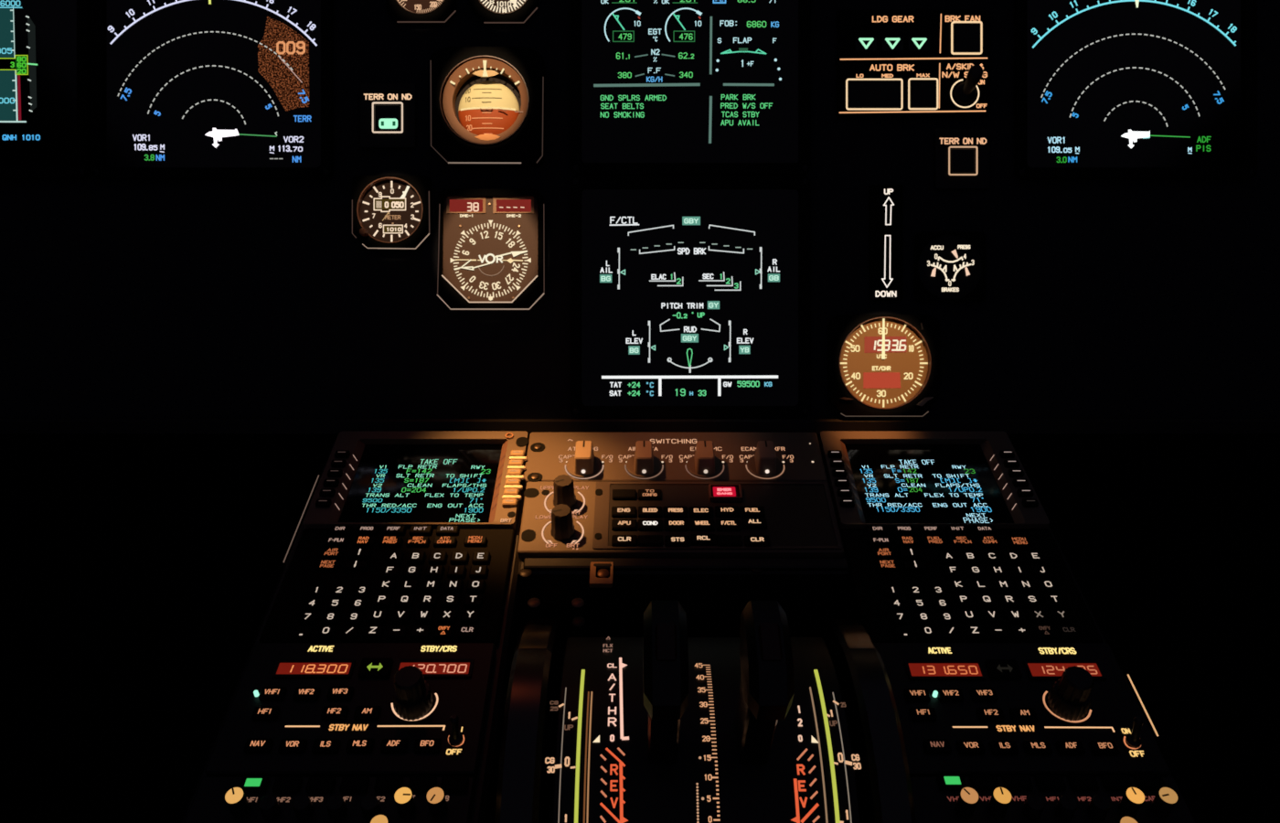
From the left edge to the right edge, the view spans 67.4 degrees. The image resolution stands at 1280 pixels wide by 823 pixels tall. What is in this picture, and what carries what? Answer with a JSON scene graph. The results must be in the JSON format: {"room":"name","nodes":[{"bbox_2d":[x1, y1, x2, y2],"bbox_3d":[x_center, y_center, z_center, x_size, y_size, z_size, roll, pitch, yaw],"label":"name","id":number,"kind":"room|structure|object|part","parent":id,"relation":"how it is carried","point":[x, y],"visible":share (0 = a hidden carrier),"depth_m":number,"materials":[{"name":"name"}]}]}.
{"room":"control cabin","nodes":[
{"label":"control cabin","id":0,"kind":"room"},
{"bbox_2d":[0,436,1279,822],"bbox_3d":[0.024,-0.283,1.196,2.600,1.900,0.050,0,18,0],"label":"floor","id":1,"kind":"structure","parent":0,"point":[139,575],"depth_m":1.34,"materials":[{"name":"black paint"}]},
{"bbox_3d":[0.024,1.022,0.332,2.600,0.050,2.400,0,18,0],"label":"floor","id":2,"kind":"structure","parent":0,"visible":0},
{"bbox_2d":[180,440,1172,822],"bbox_3d":[0.026,0.423,0.788,0.549,0.769,0.656,0,18,0],"label":"pedestal","id":3,"kind":"object","parent":2,"relation":"on","point":[589,597],"visible":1,"depth_m":0.67,"materials":[{"name":"black paint"}]},
{"bbox_2d":[183,776,476,822],"bbox_3d":[-0.166,0.240,0.477,0.150,0.059,0.128,0,18,0],"label":"panel","id":4,"kind":"object","parent":3,"relation":"attached to","point":[217,799],"visible":1,"depth_m":0.52,"materials":[{"name":"black paint"}]},
{"bbox_3d":[-0.213,0.207,0.509,0.010,0.014,0.010,0,37,0],"label":"volume knob","id":5,"kind":"part","parent":4,"relation":"part of","materials":[{"name":"beige plastic"}]},
{"bbox_3d":[-0.196,0.210,0.509,0.010,0.009,0.010,0,37,0],"label":"volume knob","id":6,"kind":"part","parent":4,"relation":"part of","materials":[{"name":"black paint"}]},
{"bbox_3d":[-0.179,0.210,0.509,0.010,0.009,0.010,0,37,0],"label":"volume knob","id":7,"kind":"part","parent":4,"relation":"part of","materials":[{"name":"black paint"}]},
{"bbox_3d":[-0.161,0.210,0.509,0.010,0.009,0.010,0,37,0],"label":"volume knob","id":8,"kind":"part","parent":4,"relation":"part of","materials":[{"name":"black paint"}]},
{"bbox_3d":[-0.143,0.210,0.509,0.010,0.009,0.010,0,37,0],"label":"volume knob","id":9,"kind":"part","parent":4,"relation":"part of","materials":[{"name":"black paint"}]},
{"bbox_3d":[-0.124,0.207,0.509,0.010,0.014,0.010,0,37,0],"label":"volume knob","id":10,"kind":"part","parent":4,"relation":"part of","materials":[{"name":"beige plastic"}]},
{"bbox_3d":[-0.108,0.207,0.509,0.010,0.014,0.010,0,37,0],"label":"volume knob","id":11,"kind":"part","parent":4,"relation":"part of","materials":[{"name":"beige plastic"}]},
{"bbox_2d":[204,642,495,779],"bbox_3d":[-0.166,0.169,0.567,0.150,0.050,0.088,0,18,0],"label":"panel","id":12,"kind":"object","parent":3,"relation":"attached to","point":[296,709],"visible":1,"depth_m":0.56,"materials":[{"name":"black paint"}]},
{"bbox_2d":[253,690,259,696],"bbox_3d":[-0.228,0.167,0.570,0.003,0.004,0.003,0,37,0],"label":"light","id":13,"kind":"object","parent":12,"relation":"on","point":[256,693],"depth_m":0.57,"materials":[{"name":"teal plastic"}]},
{"bbox_3d":[-0.133,0.157,0.554,0.017,0.015,0.017,0,37,0],"label":"knob","id":14,"kind":"part","parent":12,"relation":"part of","materials":[{"name":"black paint"}]},
{"bbox_3d":[-0.133,0.168,0.562,0.022,0.012,0.022,0,37,0],"label":"knob","id":15,"kind":"part","parent":12,"relation":"part of","materials":[{"name":"black paint"}]},
{"bbox_2d":[259,431,528,645],"bbox_3d":[-0.164,0.082,0.691,0.154,0.076,0.198,0,18,0],"label":"keypad","id":16,"kind":"object","parent":3,"relation":"attached to","point":[408,537],"visible":1,"depth_m":0.67,"materials":[{"name":"brown paint"}]},
{"bbox_3d":[-0.166,0.116,0.649,0.152,0.004,0.102,0,37,0],"label":"keyboard plate","id":17,"kind":"part","parent":16,"relation":"part of","materials":[{"name":"black paint"}]},
{"bbox_2d":[494,618,565,822],"bbox_3d":[-0.064,0.263,0.612,0.026,0.257,0.257,0,18,0],"label":"wheel","id":18,"kind":"object","parent":3,"relation":"attached to","point":[525,786],"visible":0.75,"depth_m":0.53,"materials":[{"name":"black paint"}]},
{"bbox_2d":[0,0,1279,436],"bbox_3d":[0.000,-0.217,0.805,1.570,0.457,0.166,0,18,0],"label":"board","id":19,"kind":"object","parent":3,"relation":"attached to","point":[129,307],"visible":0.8,"depth_m":0.80,"materials":[{"name":"black paint"}]},
{"bbox_2d":[0,0,90,179],"bbox_3d":[-0.558,-0.293,0.798,0.200,0.191,0.066,0,18,0],"label":"display","id":20,"kind":"object","parent":19,"relation":"attached to","point":[45,45],"visible":1,"depth_m":0.80,"materials":[{"name":"black glass"}]},
{"bbox_2d":[90,0,332,179],"bbox_3d":[-0.356,-0.293,0.798,0.200,0.191,0.066,0,18,0],"label":"display","id":21,"kind":"object","parent":19,"relation":"attached to","point":[180,89],"visible":1,"depth_m":0.80,"materials":[{"name":"black glass"}]},
{"bbox_2d":[360,83,415,148],"bbox_3d":[-0.210,-0.246,0.800,0.046,0.052,0.018,0,18,0],"label":"switch","id":22,"kind":"object","parent":19,"relation":"attached to","point":[388,111],"visible":1,"depth_m":0.80,"materials":[{"name":"black paint"}]},
{"bbox_3d":[-0.210,-0.245,0.799,0.026,0.026,0.001,0,0,0],"label":"guard frame","id":23,"kind":"part","parent":22,"relation":"part of","materials":[{"name":"beige plastic"}]},
{"bbox_2d":[352,175,431,250],"bbox_3d":[-0.206,-0.164,0.795,0.064,0.060,0.030,0,18,0],"label":"metric altimeter","id":24,"kind":"object","parent":19,"relation":"attached to","point":[389,212],"visible":1,"depth_m":0.80,"materials":[{"name":"black paint"}]},
{"bbox_3d":[-0.227,-0.147,0.790,0.006,0.006,0.008,0,0,0],"label":"setting knob","id":25,"kind":"part","parent":24,"relation":"part of","materials":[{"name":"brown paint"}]},
{"bbox_2d":[385,0,456,23],"bbox_3d":[-0.182,-0.350,0.799,0.058,0.052,0.020,0,18,0],"label":"indicator","id":26,"kind":"object","parent":19,"relation":"attached to","point":[401,11],"visible":1,"depth_m":0.80,"materials":[{"name":"black paint"}]},
{"bbox_2d":[430,46,545,168],"bbox_3d":[-0.125,-0.250,0.792,0.092,0.095,0.046,0,18,0],"label":"indicator","id":27,"kind":"object","parent":19,"relation":"attached to","point":[487,103],"visible":1,"depth_m":0.79,"materials":[{"name":"black paint"}]},
{"bbox_2d":[436,189,545,309],"bbox_3d":[-0.123,-0.134,0.796,0.089,0.097,0.040,0,18,0],"label":"indicator","id":28,"kind":"object","parent":19,"relation":"attached to","point":[491,242],"visible":1,"depth_m":0.80,"materials":[{"name":"black paint"}]},
{"bbox_2d":[469,0,537,24],"bbox_3d":[-0.114,-0.350,0.799,0.057,0.053,0.020,0,18,0],"label":"standby altimeter","id":29,"kind":"object","parent":19,"relation":"attached to","point":[490,12],"visible":1,"depth_m":0.80,"materials":[{"name":"black paint"}]},
{"bbox_2d":[570,176,810,416],"bbox_3d":[0.042,-0.095,0.798,0.200,0.191,0.066,0,18,0],"label":"display","id":30,"kind":"object","parent":19,"relation":"attached to","point":[690,296],"visible":1,"depth_m":0.80,"materials":[{"name":"black glass"}]},
{"bbox_2d":[570,0,810,174],"bbox_3d":[0.042,-0.297,0.798,0.200,0.191,0.066,0,18,0],"label":"display","id":31,"kind":"object","parent":19,"relation":"attached to","point":[658,87],"visible":1,"depth_m":0.80,"materials":[{"name":"black glass"}]},
{"bbox_2d":[828,314,939,416],"bbox_3d":[0.202,-0.038,0.797,0.091,0.082,0.034,0,18,0],"label":"clock","id":32,"kind":"object","parent":19,"relation":"attached to","point":[880,365],"visible":1,"depth_m":0.80,"materials":[{"name":"black paint"}]},
{"bbox_2d":[869,184,903,300],"bbox_3d":[0.205,-0.141,0.800,0.027,0.092,0.031,0,18,0],"label":"placard","id":33,"kind":"object","parent":19,"relation":"attached to","point":[886,201],"visible":1,"depth_m":0.80,"materials":[{"name":"black paint"}]},
{"bbox_2d":[836,10,990,117],"bbox_3d":[0.228,-0.288,0.795,0.128,0.085,0.041,0,18,0],"label":"panel","id":34,"kind":"object","parent":19,"relation":"attached to","point":[890,63],"visible":1,"depth_m":0.80,"materials":[{"name":"black paint"}]},
{"bbox_2d":[855,36,876,50],"bbox_3d":[0.188,-0.306,0.799,0.018,0.011,0.004,0,18,0],"label":"light","id":35,"kind":"object","parent":34,"relation":"on","point":[862,43],"depth_m":0.80,"materials":[{"name":"green plastic"}]},
{"bbox_3d":[0.195,-0.264,0.799,0.047,0.026,0.001,0,0,0],"label":"button frame","id":36,"kind":"part","parent":34,"relation":"part of","materials":[{"name":"beige plastic"}]},
{"bbox_2d":[882,36,903,50],"bbox_3d":[0.210,-0.306,0.799,0.018,0.011,0.004,0,18,0],"label":"light","id":37,"kind":"object","parent":34,"relation":"on","point":[889,43],"depth_m":0.80,"materials":[{"name":"green plastic"}]},
{"bbox_2d":[908,36,929,50],"bbox_3d":[0.233,-0.306,0.799,0.018,0.011,0.004,0,18,0],"label":"light","id":38,"kind":"object","parent":34,"relation":"on","point":[915,43],"depth_m":0.80,"materials":[{"name":"green plastic"}]},
{"bbox_3d":[0.236,-0.264,0.799,0.025,0.026,0.001,0,0,0],"label":"button frame","id":39,"kind":"part","parent":34,"relation":"part of","materials":[{"name":"beige plastic"}]},
{"bbox_3d":[0.272,-0.311,0.799,0.026,0.027,0.001,0,0,0],"label":"button frame","id":40,"kind":"part","parent":34,"relation":"part of","materials":[{"name":"beige plastic"}]},
{"bbox_3d":[0.273,-0.271,0.787,0.012,0.020,0.017,0,0,0],"label":"toggle lever","id":41,"kind":"part","parent":34,"relation":"part of","materials":[{"name":"black paint"}]},
{"bbox_2d":[914,231,985,302],"bbox_3d":[0.258,-0.120,0.799,0.058,0.056,0.022,0,18,0],"label":"pressure gauge","id":42,"kind":"object","parent":19,"relation":"attached to","point":[950,266],"visible":1,"depth_m":0.80,"materials":[{"name":"black paint"}]},
{"bbox_2d":[935,128,990,189],"bbox_3d":[0.269,-0.211,0.800,0.046,0.048,0.017,0,18,0],"label":"switch","id":43,"kind":"object","parent":19,"relation":"attached to","point":[962,154],"visible":1,"depth_m":0.80,"materials":[{"name":"black paint"}]},
{"bbox_3d":[0.269,-0.209,0.799,0.024,0.024,0.001,0,0,0],"label":"guard frame","id":44,"kind":"part","parent":43,"relation":"part of","materials":[{"name":"beige plastic"}]},
{"bbox_2d":[1013,0,1257,179],"bbox_3d":[0.412,-0.293,0.798,0.200,0.191,0.066,0,18,0],"label":"display","id":45,"kind":"object","parent":19,"relation":"attached to","point":[1104,89],"visible":1,"depth_m":0.80,"materials":[{"name":"black glass"}]},
{"bbox_2d":[522,432,827,487],"bbox_3d":[0.027,0.035,0.748,0.230,0.032,0.060,0,18,0],"label":"panel","id":46,"kind":"object","parent":3,"relation":"attached to","point":[581,456],"visible":1,"depth_m":0.74,"materials":[{"name":"brown paint"}]},
{"bbox_3d":[-0.043,0.035,0.731,0.015,0.016,0.024,0,37,0],"label":"selector handle","id":47,"kind":"part","parent":46,"relation":"part of","materials":[{"name":"brown paint"}]},
{"bbox_3d":[0.003,0.035,0.731,0.015,0.016,0.024,0,37,0],"label":"selector handle","id":48,"kind":"part","parent":46,"relation":"part of","materials":[{"name":"brown paint"}]},
{"bbox_3d":[0.050,0.035,0.731,0.015,0.016,0.024,0,37,0],"label":"selector handle","id":49,"kind":"part","parent":46,"relation":"part of","materials":[{"name":"brown paint"}]},
{"bbox_3d":[0.096,0.035,0.731,0.015,0.016,0.024,0,37,0],"label":"selector handle","id":50,"kind":"part","parent":46,"relation":"part of","materials":[{"name":"brown paint"}]},
{"bbox_2d":[517,474,843,559],"bbox_3d":[0.028,0.071,0.695,0.228,0.046,0.072,0,18,0],"label":"control panel","id":51,"kind":"object","parent":3,"relation":"attached to","point":[563,517],"visible":1,"depth_m":0.69,"materials":[{"name":"brown paint"}]},
{"bbox_3d":[-0.055,0.077,0.673,0.016,0.022,0.017,0,37,0],"label":"brightness knob","id":52,"kind":"part","parent":51,"relation":"part of","materials":[{"name":"black paint"}]},
{"bbox_3d":[-0.055,0.058,0.698,0.016,0.022,0.017,0,37,0],"label":"brightness knob","id":53,"kind":"part","parent":51,"relation":"part of","materials":[{"name":"black paint"}]},
{"bbox_3d":[0.054,0.074,0.694,0.173,0.001,0.070,0,37,0],"label":"keypad frame","id":54,"kind":"part","parent":51,"relation":"part of","materials":[{"name":"black plastic"}]},
{"bbox_3d":[0.058,0.075,0.694,0.161,0.001,0.066,0,37,0],"label":"keypad plate","id":55,"kind":"part","parent":51,"relation":"part of","materials":[{"name":"black plastic"}]},
{"bbox_3d":[0.032,0.105,0.664,0.224,0.004,0.009,0,37,0],"label":"cross rail","id":56,"kind":"part","parent":3,"relation":"part of","materials":[{"name":"black metal"}]},
{"bbox_2d":[544,636,861,822],"bbox_3d":[0.034,0.213,0.551,0.170,0.109,0.151,0,18,0],"label":"thrust quadrant","id":57,"kind":"object","parent":3,"relation":"on","point":[602,771],"visible":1,"depth_m":0.52,"materials":[{"name":"black paint"}]},
{"bbox_2d":[643,600,688,763],"bbox_3d":[0.012,0.144,0.485,0.021,0.104,0.081,0,18,0],"label":"lever","id":58,"kind":"object","parent":57,"relation":"on","point":[666,649],"visible":1,"depth_m":0.45,"materials":[{"name":"black paint"}]},
{"bbox_3d":[0.012,0.156,0.502,0.016,0.066,0.031,0,46,0],"label":"lever arm","id":59,"kind":"part","parent":58,"relation":"part of","materials":[{"name":"black paint"}]},
{"bbox_2d":[736,600,794,763],"bbox_3d":[0.061,0.144,0.485,0.021,0.104,0.081,0,18,0],"label":"lever","id":60,"kind":"object","parent":57,"relation":"on","point":[766,692],"visible":1,"depth_m":0.45,"materials":[{"name":"black paint"}]},
{"bbox_3d":[0.061,0.156,0.502,0.016,0.066,0.031,0,46,0],"label":"lever arm","id":61,"kind":"part","parent":60,"relation":"part of","materials":[{"name":"black paint"}]},
{"bbox_2d":[811,618,916,822],"bbox_3d":[0.133,0.263,0.612,0.025,0.257,0.257,0,18,0],"label":"wheel","id":62,"kind":"object","parent":3,"relation":"attached to","point":[883,779],"visible":0.55,"depth_m":0.53,"materials":[{"name":"black paint"}]},
{"bbox_2d":[819,431,1103,642],"bbox_3d":[0.219,0.082,0.691,0.150,0.076,0.198,0,18,0],"label":"keypad","id":63,"kind":"object","parent":3,"relation":"attached to","point":[946,538],"visible":1,"depth_m":0.67,"materials":[{"name":"brown paint"}]},
{"bbox_3d":[0.219,0.116,0.649,0.150,0.004,0.102,0,37,0],"label":"keyboard plate","id":64,"kind":"part","parent":63,"relation":"part of","materials":[{"name":"black paint"}]},
{"bbox_2d":[874,642,1170,776],"bbox_3d":[0.220,0.169,0.567,0.149,0.049,0.088,0,18,0],"label":"panel","id":65,"kind":"object","parent":3,"relation":"attached to","point":[965,709],"visible":1,"depth_m":0.56,"materials":[{"name":"black paint"}]},
{"bbox_2d":[932,690,938,697],"bbox_3d":[0.175,0.167,0.569,0.003,0.004,0.003,0,37,0],"label":"light","id":66,"kind":"object","parent":65,"relation":"on","point":[934,694],"depth_m":0.57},
{"bbox_3d":[0.251,0.168,0.561,0.022,0.012,0.022,0,37,0],"label":"knob","id":67,"kind":"part","parent":65,"relation":"part of","materials":[{"name":"black paint"}]},
{"bbox_3d":[0.251,0.158,0.553,0.017,0.015,0.017,0,37,0],"label":"knob","id":68,"kind":"part","parent":65,"relation":"part of","materials":[{"name":"black paint"}]},
{"bbox_2d":[910,774,1195,822],"bbox_3d":[0.220,0.240,0.477,0.149,0.060,0.128,0,18,0],"label":"panel","id":69,"kind":"object","parent":3,"relation":"attached to","point":[941,798],"visible":0.99,"depth_m":0.51,"materials":[{"name":"black paint"}]},
{"bbox_3d":[0.173,0.207,0.509,0.010,0.014,0.010,0,37,0],"label":"volume knob","id":70,"kind":"part","parent":69,"relation":"part of","materials":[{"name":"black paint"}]},
{"bbox_3d":[0.191,0.207,0.509,0.010,0.014,0.010,0,37,0],"label":"volume knob","id":71,"kind":"part","parent":69,"relation":"part of","materials":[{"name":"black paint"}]},
{"bbox_3d":[0.209,0.210,0.509,0.010,0.009,0.010,0,37,0],"label":"volume knob","id":72,"kind":"part","parent":69,"relation":"part of","materials":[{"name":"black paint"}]},
{"bbox_3d":[0.226,0.210,0.509,0.010,0.009,0.010,0,37,0],"label":"volume knob","id":73,"kind":"part","parent":69,"relation":"part of","materials":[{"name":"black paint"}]},
{"bbox_3d":[0.243,0.210,0.509,0.010,0.009,0.010,0,37,0],"label":"volume knob","id":74,"kind":"part","parent":69,"relation":"part of","materials":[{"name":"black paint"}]},
{"bbox_3d":[0.261,0.207,0.509,0.010,0.014,0.010,0,37,0],"label":"volume knob","id":75,"kind":"part","parent":69,"relation":"part of","materials":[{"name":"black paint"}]},
{"bbox_3d":[0.278,0.207,0.509,0.010,0.014,0.010,0,37,0],"label":"volume knob","id":76,"kind":"part","parent":69,"relation":"part of","materials":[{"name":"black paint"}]}
]}

